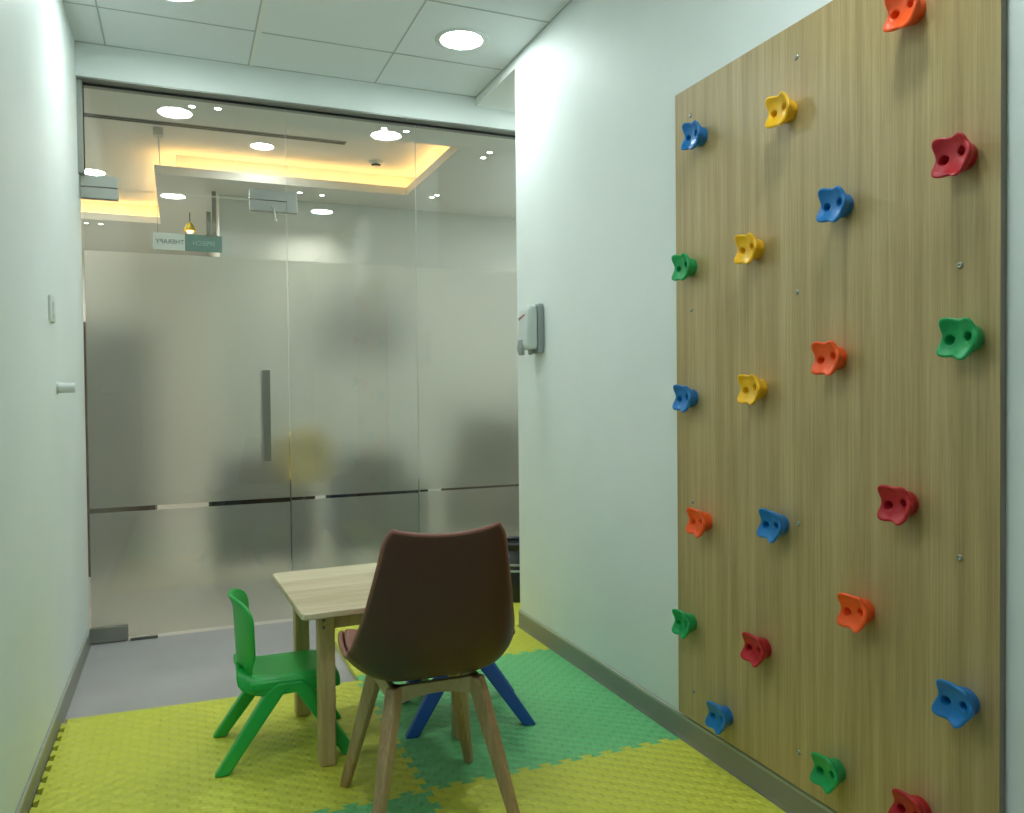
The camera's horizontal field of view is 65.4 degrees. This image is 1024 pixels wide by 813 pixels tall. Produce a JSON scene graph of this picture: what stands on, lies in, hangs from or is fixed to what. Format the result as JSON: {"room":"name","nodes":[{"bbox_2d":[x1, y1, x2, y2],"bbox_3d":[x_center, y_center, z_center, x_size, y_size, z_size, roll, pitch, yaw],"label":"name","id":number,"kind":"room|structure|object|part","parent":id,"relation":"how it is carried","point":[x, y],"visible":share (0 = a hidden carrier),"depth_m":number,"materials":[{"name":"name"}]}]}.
{"room":"children's therapy room","nodes":[
{"label":"children's therapy room","id":0,"kind":"room"},
{"bbox_2d":[0,0,89,812],"bbox_3d":[-0.964,-0.311,1.025,0.120,3.000,6.040,-1,1,-22],"label":"wall","id":1,"kind":"structure","parent":0,"point":[44,576],"depth_m":2.59,"materials":[{"name":"paint"}]},
{"bbox_2d":[48,295,55,322],"bbox_3d":[-1.660,-0.351,2.879,0.012,0.092,0.110,-1,1,-22],"label":"switch plate","id":2,"kind":"object","parent":1,"relation":"attached to","point":[51,300],"visible":1,"depth_m":2.85,"materials":[{"name":"white plastic"}]},
{"bbox_2d":[15,631,89,812],"bbox_3d":[-0.868,1.148,1.031,0.012,0.082,5.937,-1,1,-22],"label":"baseboard","id":3,"kind":"structure","parent":1,"relation":"attached to","point":[25,804],"depth_m":2.71,"materials":[{"name":"grey"}]},
{"bbox_2d":[56,381,75,393],"bbox_3d":[-1.680,-0.070,3.005,0.062,0.048,0.048,-1,1,-22],"label":"door stop","id":4,"kind":"object","parent":1,"relation":"attached to","point":[60,387],"visible":1,"depth_m":2.99,"materials":[{"name":"white plastic"}]},
{"bbox_2d":[82,252,85,321],"bbox_3d":[-4.713,-0.280,8.500,3.000,2.720,0.120,-1,1,-22],"label":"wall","id":5,"kind":"structure","parent":0,"point":[83,259],"depth_m":8.48,"materials":[{"name":"paint"}]},
{"bbox_2d":[63,502,355,723],"bbox_3d":[-0.694,1.169,3.952,6.900,0.080,11.400,-1,1,-22],"label":"floor","id":6,"kind":"structure","parent":0,"point":[119,676],"depth_m":3.50,"materials":[{"name":"grey tile"}]},
{"bbox_2d":[83,322,156,576],"bbox_3d":[-3.016,0.285,5.364,1.120,1.680,0.490,-1,1,-22],"label":"storage cabinet","id":7,"kind":"object","parent":6,"relation":"on","point":[150,507],"visible":0.02,"depth_m":5.23,"materials":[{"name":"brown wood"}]},
{"bbox_2d":[130,635,157,640],"bbox_3d":[-1.804,1.135,3.910,0.122,0.010,0.016,-1,1,-22],"label":"trim","id":8,"kind":"structure","parent":6,"relation":"on","point":[153,636],"depth_m":3.90,"materials":[{"name":"silver metal"}]},
{"bbox_2d":[29,680,426,812],"bbox_3d":[-0.935,1.147,2.627,1.080,0.020,1.033,-1,1,-22],"label":"foam mat","id":9,"kind":"object","parent":6,"relation":"on","point":[165,759],"visible":0.77,"depth_m":2.53,"materials":[{"name":"yellow rubber"}]},
{"bbox_2d":[213,588,349,777],"bbox_3d":[-0.772,0.871,2.673,0.435,0.528,0.337,-1,1,-21],"label":"child chair","id":10,"kind":"object","parent":9,"relation":"on","point":[271,676],"visible":0.91,"depth_m":2.55,"materials":[{"name":"green plastic"}]},
{"bbox_3d":[-0.906,1.006,2.769,0.255,0.257,0.047,-1,1,-16],"label":"leg","id":11,"kind":"part","parent":10,"relation":"part of","materials":[{"name":"green plastic"}]},
{"bbox_3d":[-0.893,0.740,2.623,0.078,0.262,0.282,-1,1,-21],"label":"backrest","id":12,"kind":"part","parent":10,"relation":"part of","materials":[{"name":"green plastic"}]},
{"bbox_3d":[-0.806,1.010,2.515,0.255,0.257,0.047,-1,1,-27],"label":"leg","id":13,"kind":"part","parent":10,"relation":"part of","materials":[{"name":"green plastic"}]},
{"bbox_3d":[-0.717,0.884,2.555,0.235,0.025,0.024,-1,1,-21],"label":"rail","id":14,"kind":"part","parent":10,"relation":"part of","materials":[{"name":"green plastic"}]},
{"bbox_3d":[-0.813,0.880,2.797,0.235,0.025,0.024,-1,1,-21],"label":"rail","id":15,"kind":"part","parent":10,"relation":"part of","materials":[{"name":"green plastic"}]},
{"bbox_3d":[-0.761,0.875,2.677,0.330,0.094,0.309,-1,1,-21],"label":"seat","id":16,"kind":"part","parent":10,"relation":"part of","materials":[{"name":"green plastic"}]},
{"bbox_3d":[-0.623,1.006,2.585,0.227,0.257,0.061,-1,1,-21],"label":"leg","id":17,"kind":"part","parent":10,"relation":"part of","materials":[{"name":"green plastic"}]},
{"bbox_3d":[-0.724,1.002,2.840,0.231,0.257,0.048,-1,1,-28],"label":"leg","id":18,"kind":"part","parent":10,"relation":"part of","materials":[{"name":"green plastic"}]},
{"bbox_2d":[273,563,469,767],"bbox_3d":[-0.475,0.874,2.820,0.630,0.510,0.623,-1,1,-25],"label":"table","id":19,"kind":"object","parent":9,"relation":"on","point":[334,597],"visible":0.54,"depth_m":2.56,"materials":[{"name":"brown wood"}]},
{"bbox_3d":[-0.772,0.885,2.923,0.052,0.490,0.052,-1,1,-25],"label":"leg","id":20,"kind":"part","parent":19,"relation":"part of","materials":[{"name":"brown wood"}]},
{"bbox_3d":[-0.590,0.891,2.528,0.052,0.490,0.052,-1,1,-25],"label":"leg","id":21,"kind":"part","parent":19,"relation":"part of","materials":[{"name":"brown wood"}]},
{"bbox_3d":[-0.177,0.883,2.718,0.052,0.490,0.052,-1,1,-25],"label":"leg","id":22,"kind":"part","parent":19,"relation":"part of","materials":[{"name":"brown wood"}]},
{"bbox_2d":[209,490,314,567],"bbox_3d":[-1.553,0.719,4.936,0.593,0.800,0.496,-1,1,-22],"label":"armchair","id":23,"kind":"object","parent":6,"relation":"on","point":[286,499],"visible":0.02,"depth_m":5.03,"materials":[{"name":"black fabric"}]},
{"bbox_3d":[-1.785,0.713,4.823,0.078,0.420,0.464,-1,1,-22],"label":"armrest","id":24,"kind":"part","parent":23,"relation":"part of","materials":[{"name":"black fabric"}]},
{"bbox_3d":[-1.629,0.516,5.109,0.468,0.400,0.112,-1,1,-22],"label":"backrest","id":25,"kind":"part","parent":23,"relation":"part of","materials":[{"name":"black fabric"}]},
{"bbox_2d":[289,432,290,476],"bbox_3d":[-1.285,0.310,4.945,0.345,0.335,0.100,-1,1,-26],"label":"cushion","id":26,"kind":"object","parent":23,"relation":"on","point":[289,432],"visible":0.02,"depth_m":4.88,"materials":[{"name":"yellow fabric"}]},
{"bbox_3d":[-1.544,0.799,4.915,0.468,0.240,0.448,-1,1,-22],"label":"seat","id":27,"kind":"part","parent":23,"relation":"part of","materials":[{"name":"black fabric"}]},
{"bbox_3d":[-1.310,0.704,5.019,0.078,0.420,0.464,-1,1,-22],"label":"armrest","id":28,"kind":"part","parent":23,"relation":"part of","materials":[{"name":"black fabric"}]},
{"bbox_2d":[326,479,427,513],"bbox_3d":[-0.894,0.706,5.231,0.608,0.800,0.496,-1,1,-17],"label":"armchair","id":29,"kind":"object","parent":6,"relation":"on","point":[425,490],"visible":0.02,"depth_m":5.32,"materials":[{"name":"black fabric"}]},
{"bbox_3d":[-1.141,0.700,5.136,0.080,0.420,0.464,-1,1,-17],"label":"armrest","id":30,"kind":"part","parent":29,"relation":"part of","materials":[{"name":"black fabric"}]},
{"bbox_3d":[-0.954,0.503,5.410,0.480,0.400,0.112,-1,1,-17],"label":"backrest","id":31,"kind":"part","parent":29,"relation":"part of","materials":[{"name":"black fabric"}]},
{"bbox_3d":[-0.637,0.692,5.294,0.080,0.420,0.464,-1,1,-17],"label":"armrest","id":32,"kind":"part","parent":29,"relation":"part of","materials":[{"name":"black fabric"}]},
{"bbox_2d":[313,790,441,812],"bbox_3d":[-0.545,1.162,1.694,1.072,0.020,1.032,-1,1,-22],"label":"foam mat","id":33,"kind":"object","parent":6,"relation":"on","point":[408,803],"visible":0.8,"depth_m":2.27,"materials":[{"name":"green rubber"}]},
{"bbox_2d":[338,522,519,812],"bbox_3d":[-0.248,0.719,2.262,0.471,0.837,0.504,-1,1,-21],"label":"shell chair","id":34,"kind":"object","parent":33,"relation":"on","point":[438,604],"visible":1,"depth_m":2.07,"materials":[{"name":"brown plastic"}]},
{"bbox_2d":[344,629,357,650],"bbox_3d":[-0.252,0.518,2.263,0.445,0.416,0.498,-1,1,-21],"label":"cushion","id":35,"kind":"object","parent":34,"relation":"on","point":[350,635],"depth_m":2.26,"materials":[{"name":"brown fabric"}]},
{"bbox_3d":[-0.442,0.939,2.348,0.169,0.397,0.039,0,1,28],"label":"leg","id":36,"kind":"part","parent":34,"relation":"part of","materials":[{"name":"brown wood"}]},
{"bbox_3d":[-0.355,0.766,2.214,0.018,0.046,0.208,-1,1,-21],"label":"seat rail","id":37,"kind":"part","parent":34,"relation":"part of","materials":[{"name":"brown wood"}]},
{"bbox_3d":[-0.331,0.944,2.065,0.037,0.397,0.163,0,1,21],"label":"leg","id":38,"kind":"part","parent":34,"relation":"part of","materials":[{"name":"brown wood"}]},
{"bbox_3d":[-0.206,0.769,2.160,0.236,0.053,0.018,-1,1,-21],"label":"seat rail","id":39,"kind":"part","parent":34,"relation":"part of","materials":[{"name":"brown wood"}]},
{"bbox_3d":[-0.157,0.934,2.460,0.039,0.397,0.169,0,1,19],"label":"leg","id":40,"kind":"part","parent":34,"relation":"part of","materials":[{"name":"brown wood"}]},
{"bbox_3d":[-0.135,0.762,2.300,0.018,0.046,0.208,-1,1,-21],"label":"seat rail","id":41,"kind":"part","parent":34,"relation":"part of","materials":[{"name":"brown wood"}]},
{"bbox_3d":[-0.045,0.939,2.177,0.163,0.397,0.037,0,1,26],"label":"leg","id":42,"kind":"part","parent":34,"relation":"part of","materials":[{"name":"brown wood"}]},
{"bbox_2d":[335,625,548,680],"bbox_3d":[-0.406,1.117,3.900,0.894,0.020,0.936,-1,1,-22],"label":"foam mat","id":43,"kind":"object","parent":6,"relation":"on","point":[521,641],"visible":0.04,"depth_m":3.70,"materials":[{"name":"yellow rubber"}]},
{"bbox_2d":[441,484,518,490],"bbox_3d":[-0.119,0.578,5.781,0.760,1.020,0.620,-1,1,-2],"label":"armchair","id":44,"kind":"object","parent":6,"relation":"on","point":[510,485],"visible":0.02,"depth_m":5.95,"materials":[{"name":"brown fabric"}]},
{"bbox_3d":[-0.447,0.681,5.749,0.100,0.420,0.580,-1,1,-2],"label":"armrest","id":45,"kind":"part","parent":44,"relation":"part of","materials":[{"name":"fabric"}]},
{"bbox_3d":[-0.132,0.373,6.017,0.600,0.620,0.140,-1,1,-2],"label":"backrest","id":46,"kind":"part","parent":44,"relation":"part of","materials":[{"name":"fabric"}]},
{"bbox_2d":[513,603,519,625],"bbox_3d":[0.361,1.099,4.434,0.977,0.020,0.515,-1,1,-22],"label":"foam mat","id":47,"kind":"object","parent":6,"relation":"on","point":[516,605],"visible":0.02,"depth_m":4.24,"materials":[{"name":"yellow rubber"}]},
{"bbox_2d":[507,536,519,602],"bbox_3d":[0.024,0.923,4.522,0.238,0.334,0.238,-1,1,-22],"label":"waste bin","id":48,"kind":"object","parent":47,"relation":"on","point":[513,542],"visible":0.17,"depth_m":4.42,"materials":[{"name":"black plastic"}]},
{"bbox_2d":[357,649,678,789],"bbox_3d":[-0.046,1.131,3.001,0.894,0.020,1.044,-1,1,-22],"label":"foam mat","id":49,"kind":"object","parent":6,"relation":"on","point":[574,715],"visible":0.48,"depth_m":2.81,"materials":[{"name":"green rubber"}]},
{"bbox_2d":[404,555,535,738],"bbox_3d":[-0.181,0.834,2.922,0.457,0.579,0.354,-1,1,-13],"label":"child chair","id":50,"kind":"object","parent":49,"relation":"on","point":[492,672],"visible":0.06,"depth_m":2.78,"materials":[{"name":"blue plastic"}]},
{"bbox_3d":[-0.319,0.982,3.039,0.243,0.282,0.051,-1,1,-7],"label":"leg","id":51,"kind":"part","parent":50,"relation":"part of","materials":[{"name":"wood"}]},
{"bbox_3d":[-0.253,0.987,2.761,0.243,0.282,0.051,-1,1,-20],"label":"leg","id":52,"kind":"part","parent":50,"relation":"part of","materials":[{"name":"blue plastic"}]},
{"bbox_3d":[-0.119,0.979,3.087,0.267,0.282,0.050,-1,1,-19],"label":"leg","id":53,"kind":"part","parent":50,"relation":"part of","materials":[{"name":"blue plastic"}]},
{"bbox_3d":[-0.052,0.984,2.809,0.267,0.282,0.050,-1,1,-8],"label":"leg","id":54,"kind":"part","parent":50,"relation":"part of","materials":[{"name":"blue plastic"}]},
{"bbox_2d":[427,738,785,812],"bbox_3d":[0.343,1.146,2.061,0.894,0.020,1.032,-1,1,-22],"label":"foam mat","id":55,"kind":"object","parent":6,"relation":"on","point":[668,776],"visible":0.88,"depth_m":2.36,"materials":[{"name":"yellow rubber"}]},
{"bbox_2d":[208,201,218,256],"bbox_3d":[-2.788,-0.282,7.620,0.115,2.720,2.980,-1,1,-22],"label":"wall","id":56,"kind":"structure","parent":0,"point":[211,254],"depth_m":6.50,"materials":[{"name":"paint"}]},
{"bbox_2d":[81,105,449,216],"bbox_3d":[-2.787,-1.748,5.598,4.390,0.170,3.355,-1,1,-22],"label":"ceiling","id":57,"kind":"structure","parent":0,"point":[127,151],"depth_m":5.68,"materials":[{"name":"white paint"}]},
{"bbox_2d":[85,168,106,175],"bbox_3d":[-3.194,-1.787,6.075,0.188,0.007,0.188,-1,1,-22],"label":"recessed light","id":58,"kind":"object","parent":57,"relation":"in","point":[87,171],"visible":0.83,"depth_m":6.08,"materials":[{"name":"white plastic"}]},
{"bbox_2d":[85,170,104,174],"bbox_3d":[-3.194,-1.787,6.075,0.160,0.003,0.160,-1,1,-22],"label":"diffuser","id":59,"kind":"object","parent":58,"relation":"attached to","point":[89,172],"depth_m":6.08,"materials":[{"name":"white plastic"}]},
{"bbox_2d":[153,127,162,175],"bbox_3d":[-2.262,-1.628,5.100,0.060,0.300,0.060,-1,1,-22],"label":"hanging cable","id":60,"kind":"object","parent":57,"relation":"hanging from","point":[157,131],"visible":1,"depth_m":5.08,"materials":[{"name":"paint"}]},
{"bbox_2d":[84,113,345,144],"bbox_3d":[-2.732,-1.765,4.771,3.460,0.004,0.067,-1,1,-22],"label":"ceiling vent","id":61,"kind":"object","parent":57,"relation":"in","point":[90,115],"visible":0.68,"depth_m":5.10,"materials":[{"name":"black metal"}]},
{"bbox_2d":[249,142,274,149],"bbox_3d":[-1.719,-1.790,5.480,0.176,0.007,0.176,-1,1,-22],"label":"recessed light","id":62,"kind":"object","parent":57,"relation":"in","point":[255,145],"visible":1,"depth_m":5.48,"materials":[{"name":"white plastic"}]},
{"bbox_2d":[368,160,383,166],"bbox_3d":[-1.005,-1.791,5.888,0.112,0.030,0.112,-1,1,-22],"label":"smoke detector","id":63,"kind":"object","parent":57,"relation":"attached to","point":[375,163],"visible":1,"depth_m":5.86,"materials":[{"name":"white plastic"}]},
{"bbox_2d":[75,42,514,129],"bbox_3d":[-0.658,-1.723,4.348,3.033,0.314,0.153,-1,1,-22],"label":"wall","id":64,"kind":"structure","parent":0,"point":[91,60],"depth_m":4.05,"materials":[{"name":"paint"}]},
{"bbox_2d":[80,155,285,198],"bbox_3d":[-1.616,-1.297,3.965,0.947,0.484,0.034,-1,1,-22],"label":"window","id":65,"kind":"structure","parent":64,"relation":"in","point":[96,181],"depth_m":3.81,"materials":[{"name":"clear glass"}]},
{"bbox_2d":[80,186,292,643],"bbox_3d":[-1.603,0.039,3.991,0.947,2.184,0.139,-1,1,-22],"label":"door","id":66,"kind":"structure","parent":65,"relation":"attached to","point":[187,388],"depth_m":3.99,"materials":[{"name":"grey glass"}]},
{"bbox_3d":[-1.274,0.046,4.128,0.034,0.465,0.139,-1,1,-22],"label":"handle","id":67,"kind":"part","parent":66,"relation":"part of","materials":[{"name":"silver metal"}]},
{"bbox_2d":[75,75,515,174],"bbox_3d":[-0.653,-1.345,4.353,3.033,0.442,0.139,-1,1,-22],"label":"trim","id":68,"kind":"structure","parent":64,"relation":"attached to","point":[79,79],"depth_m":4.05,"materials":[{"name":"silver metal"}]},
{"bbox_2d":[249,117,419,570],"bbox_3d":[-0.931,-0.215,4.266,0.878,2.672,0.034,-1,1,-22],"label":"glass panel","id":69,"kind":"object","parent":64,"relation":"in","point":[353,353],"depth_m":4.30,"materials":[{"name":"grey glass"}]},
{"bbox_2d":[415,146,518,536],"bbox_3d":[-0.204,-0.228,4.568,0.692,2.672,0.010,-1,1,-22],"label":"glass panel","id":70,"kind":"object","parent":64,"relation":"in","point":[467,339],"depth_m":4.55,"materials":[{"name":"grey glass"}]},
{"bbox_3d":[-0.203,-0.228,4.567,0.692,2.672,0.008,-1,1,-22],"label":"glass pane","id":71,"kind":"part","parent":70,"relation":"part of","materials":[{"name":"white"}]},
{"bbox_2d":[81,88,515,255],"bbox_3d":[-1.949,-1.663,6.728,6.800,0.060,5.230,-1,1,-22],"label":"ceiling","id":72,"kind":"structure","parent":0,"point":[465,183],"depth_m":5.85,"materials":[{"name":"white paint"}]},
{"bbox_2d":[153,186,221,252],"bbox_3d":[-2.405,-1.383,5.908,0.475,0.457,0.012,-1,1,-22],"label":"hanging sign","id":73,"kind":"object","parent":72,"relation":"hanging from","point":[208,242],"visible":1,"depth_m":5.93,"materials":[{"name":"teal plastic"}]},
{"bbox_3d":[-2.523,-1.214,5.864,0.217,0.122,0.008,-1,1,-22],"label":"pale plate","id":74,"kind":"part","parent":73,"relation":"part of","materials":[{"name":"white plastic"}]},
{"bbox_3d":[-2.304,-1.218,5.955,0.258,0.122,0.008,-1,1,-22],"label":"sign plate","id":75,"kind":"part","parent":73,"relation":"part of","materials":[{"name":"teal plastic"}]},
{"bbox_2d":[184,212,195,233],"bbox_3d":[-2.690,-1.532,6.656,0.100,0.175,0.100,-1,1,-22],"label":"pendant lamp","id":76,"kind":"object","parent":72,"relation":"hanging from","point":[189,228],"visible":1,"depth_m":6.63,"materials":[{"name":"yellow metal"}]},
{"bbox_3d":[-2.690,-1.502,6.656,0.100,0.075,0.100,-1,1,-22],"label":"lamp shade","id":77,"kind":"part","parent":76,"relation":"part of","materials":[{"name":"gold metal"}]},
{"bbox_2d":[62,0,571,96],"bbox_3d":[0.016,-1.699,1.343,1.979,0.062,5.917,-1,1,-22],"label":"ceiling","id":78,"kind":"structure","parent":0,"point":[385,42],"depth_m":3.63,"materials":[{"name":"white tile"}]},
{"bbox_2d":[162,0,199,3],"bbox_3d":[-1.376,-1.692,3.225,0.248,0.010,0.248,-1,1,-22],"label":"recessed light","id":79,"kind":"object","parent":78,"relation":"in","point":[171,1],"visible":1,"depth_m":3.33,"materials":[{"name":"white plastic"}]},
{"bbox_2d":[435,27,487,51],"bbox_3d":[-0.236,-1.713,3.724,0.248,0.010,0.248,-1,1,-22],"label":"recessed light","id":80,"kind":"object","parent":78,"relation":"in","point":[460,39],"visible":1,"depth_m":3.71,"materials":[{"name":"white plastic"}]},
{"bbox_2d":[441,31,481,48],"bbox_3d":[-0.236,-1.713,3.724,0.190,0.003,0.190,-1,1,-22],"label":"diffuser","id":81,"kind":"object","parent":80,"relation":"attached to","point":[449,39],"depth_m":3.72,"materials":[{"name":"white plastic"}]},
{"bbox_2d":[218,195,516,498],"bbox_3d":[-0.440,-0.292,6.915,3.915,2.720,0.120,-1,1,-22],"label":"wall","id":82,"kind":"structure","parent":0,"point":[318,232],"depth_m":6.53,"materials":[{"name":"white paint"}]},
{"bbox_2d":[478,71,514,111],"bbox_3d":[0.399,-1.718,4.399,1.042,0.072,0.562,-1,1,-22],"label":"ceiling","id":83,"kind":"structure","parent":0,"point":[503,97],"depth_m":4.33,"materials":[{"name":"white paint"}]},
{"bbox_2d":[515,0,1023,812],"bbox_3d":[1.107,-0.341,1.511,0.120,3.000,5.355,-1,1,-22],"label":"wall","id":84,"kind":"structure","parent":0,"point":[596,89],"depth_m":3.04,"materials":[{"name":"paint"}]},
{"bbox_2d":[476,59,514,106],"bbox_3d":[-0.089,-1.749,4.197,0.012,0.152,0.562,-1,1,-22],"label":"trim","id":85,"kind":"structure","parent":84,"relation":"attached to","point":[510,68],"depth_m":4.18,"materials":[{"name":"white paint"}]},
{"bbox_2d":[517,303,543,355],"bbox_3d":[0.083,-0.357,3.704,0.094,0.238,0.120,-1,1,-22],"label":"soap dispenser","id":86,"kind":"object","parent":84,"relation":"attached to","point":[531,317],"visible":1,"depth_m":3.66,"materials":[{"name":"grey plastic"}]},
{"bbox_3d":[0.042,-0.275,3.710,0.019,0.074,0.056,-1,1,-22],"label":"push lever","id":87,"kind":"part","parent":86,"relation":"part of","materials":[{"name":"grey plastic"}]},
{"bbox_3d":[0.112,-0.362,3.716,0.031,0.228,0.120,-1,1,-22],"label":"plate","id":88,"kind":"part","parent":86,"relation":"part of","materials":[{"name":"grey plastic"}]},
{"bbox_2d":[518,609,837,812],"bbox_3d":[1.060,1.107,1.514,0.012,0.106,5.355,-1,1,-22],"label":"baseboard","id":89,"kind":"structure","parent":84,"relation":"attached to","point":[784,794],"depth_m":2.66,"materials":[{"name":"grey"}]},
{"bbox_2d":[675,0,1006,812],"bbox_3d":[0.776,0.005,2.140,0.021,2.056,1.139,-1,1,-22],"label":"board","id":90,"kind":"object","parent":84,"relation":"attached to","point":[915,249],"visible":1,"depth_m":1.96,"materials":[{"name":"brown wood"}]},
{"bbox_2d":[671,253,696,280],"bbox_3d":[0.558,-0.447,2.563,0.052,0.088,0.090,-1,1,-25],"label":"hold","id":91,"kind":"object","parent":90,"relation":"attached to","point":[685,266],"visible":1,"depth_m":2.55,"materials":[{"name":"green plastic"}]},
{"bbox_2d":[672,609,696,638],"bbox_3d":[0.566,0.707,2.597,0.052,0.089,0.090,-1,1,-26],"label":"hold","id":92,"kind":"object","parent":90,"relation":"attached to","point":[685,623],"visible":1,"depth_m":2.58,"materials":[{"name":"green plastic"}]},
{"bbox_2d":[672,385,697,412],"bbox_3d":[0.562,-0.026,2.569,0.052,0.091,0.091,-1,1,-22],"label":"hold","id":93,"kind":"object","parent":90,"relation":"attached to","point":[686,397],"visible":1,"depth_m":2.56,"materials":[{"name":"blue plastic"}]},
{"bbox_2d":[681,120,707,149],"bbox_3d":[0.575,-0.848,2.501,0.052,0.094,0.094,-1,3,-22],"label":"hold","id":94,"kind":"object","parent":90,"relation":"attached to","point":[695,135],"visible":1,"depth_m":2.49,"materials":[{"name":"blue plastic"}]},
{"bbox_2d":[686,507,712,537],"bbox_3d":[0.593,0.365,2.511,0.052,0.091,0.091,-1,0,-22],"label":"hold","id":95,"kind":"object","parent":90,"relation":"attached to","point":[699,522],"visible":1,"depth_m":2.50,"materials":[{"name":"orange plastic"}]},
{"bbox_2d":[705,701,732,734],"bbox_3d":[0.636,0.949,2.433,0.052,0.092,0.093,-1,2,-22],"label":"hold","id":96,"kind":"object","parent":90,"relation":"attached to","point":[719,717],"visible":1,"depth_m":2.42,"materials":[{"name":"blue plastic"}]},
{"bbox_2d":[734,233,763,263],"bbox_3d":[0.678,-0.447,2.269,0.052,0.091,0.091,-1,0,-22],"label":"hold","id":97,"kind":"object","parent":90,"relation":"attached to","point":[750,248],"visible":1,"depth_m":2.26,"materials":[{"name":"yellow plastic"}]},
{"bbox_2d":[737,374,767,404],"bbox_3d":[0.688,-0.048,2.267,0.052,0.088,0.090,-1,1,-25],"label":"hold","id":98,"kind":"object","parent":90,"relation":"attached to","point":[753,389],"visible":1,"depth_m":2.26,"materials":[{"name":"yellow plastic"}]},
{"bbox_2d":[740,632,770,667],"bbox_3d":[0.698,0.692,2.270,0.052,0.094,0.094,-1,3,-22],"label":"hold","id":99,"kind":"object","parent":90,"relation":"attached to","point":[755,650],"visible":1,"depth_m":2.26,"materials":[{"name":"red plastic"}]},
{"bbox_2d":[756,508,788,542],"bbox_3d":[0.723,0.328,2.196,0.052,0.093,0.092,-1,1,-22],"label":"hold","id":100,"kind":"object","parent":90,"relation":"attached to","point":[773,525],"visible":1,"depth_m":2.19,"materials":[{"name":"blue plastic"}]},
{"bbox_2d":[765,92,797,128],"bbox_3d":[0.727,-0.792,2.140,0.052,0.088,0.090,-1,1,-26],"label":"hold","id":101,"kind":"object","parent":90,"relation":"attached to","point":[781,110],"visible":1,"depth_m":2.13,"materials":[{"name":"yellow plastic"}]},
{"bbox_2d":[810,752,845,793],"bbox_3d":[0.805,0.928,2.022,0.052,0.091,0.091,-1,0,-22],"label":"hold","id":102,"kind":"object","parent":90,"relation":"attached to","point":[827,773],"visible":1,"depth_m":2.02,"materials":[{"name":"green plastic"}]},
{"bbox_2d":[811,341,846,375],"bbox_3d":[0.799,-0.120,1.996,0.052,0.088,0.090,-1,1,-25],"label":"hold","id":103,"kind":"object","parent":90,"relation":"attached to","point":[829,358],"visible":1,"depth_m":1.99,"materials":[{"name":"orange plastic"}]},
{"bbox_2d":[816,186,853,222],"bbox_3d":[0.803,-0.497,1.970,0.052,0.091,0.092,-1,1,-26],"label":"hold","id":104,"kind":"object","parent":90,"relation":"attached to","point":[835,203],"visible":1,"depth_m":1.96,"materials":[{"name":"blue plastic"}]},
{"bbox_2d":[837,593,874,632],"bbox_3d":[0.838,0.498,1.930,0.052,0.088,0.090,-1,1,-26],"label":"hold","id":105,"kind":"object","parent":90,"relation":"attached to","point":[856,612],"visible":1,"depth_m":1.92,"materials":[{"name":"orange plastic"}]},
{"bbox_2d":[877,485,918,525],"bbox_3d":[0.882,0.223,1.810,0.052,0.088,0.090,-1,1,-26],"label":"hold","id":106,"kind":"object","parent":90,"relation":"attached to","point":[897,503],"visible":1,"depth_m":1.80,"materials":[{"name":"red plastic"}]},
{"bbox_2d":[883,0,925,31],"bbox_3d":[0.878,-0.879,1.772,0.052,0.090,0.091,-1,1,-26],"label":"hold","id":107,"kind":"object","parent":90,"relation":"attached to","point":[902,14],"visible":1,"depth_m":1.77,"materials":[{"name":"orange plastic"}]},
{"bbox_2d":[888,788,931,812],"bbox_3d":[0.900,0.912,1.793,0.052,0.093,0.093,-1,1,-22],"label":"hold","id":108,"kind":"object","parent":90,"relation":"attached to","point":[904,802],"visible":1,"depth_m":1.79,"materials":[{"name":"red plastic"}]},
{"bbox_2d":[931,132,977,177],"bbox_3d":[0.929,-0.521,1.664,0.052,0.088,0.090,-1,1,-26],"label":"hold","id":109,"kind":"object","parent":90,"relation":"attached to","point":[955,154],"visible":1,"depth_m":1.66,"materials":[{"name":"red plastic"}]},
{"bbox_2d":[931,679,979,728],"bbox_3d":[0.941,0.625,1.681,0.052,0.093,0.093,-1,1,-22],"label":"hold","id":110,"kind":"object","parent":90,"relation":"attached to","point":[954,703],"visible":1,"depth_m":1.67,"materials":[{"name":"blue plastic"}]},
{"bbox_2d":[936,317,983,359],"bbox_3d":[0.938,-0.141,1.658,0.052,0.091,0.091,-1,1,-26],"label":"hold","id":111,"kind":"object","parent":90,"relation":"attached to","point":[961,337],"visible":1,"depth_m":1.65,"materials":[{"name":"green plastic"}]}
]}

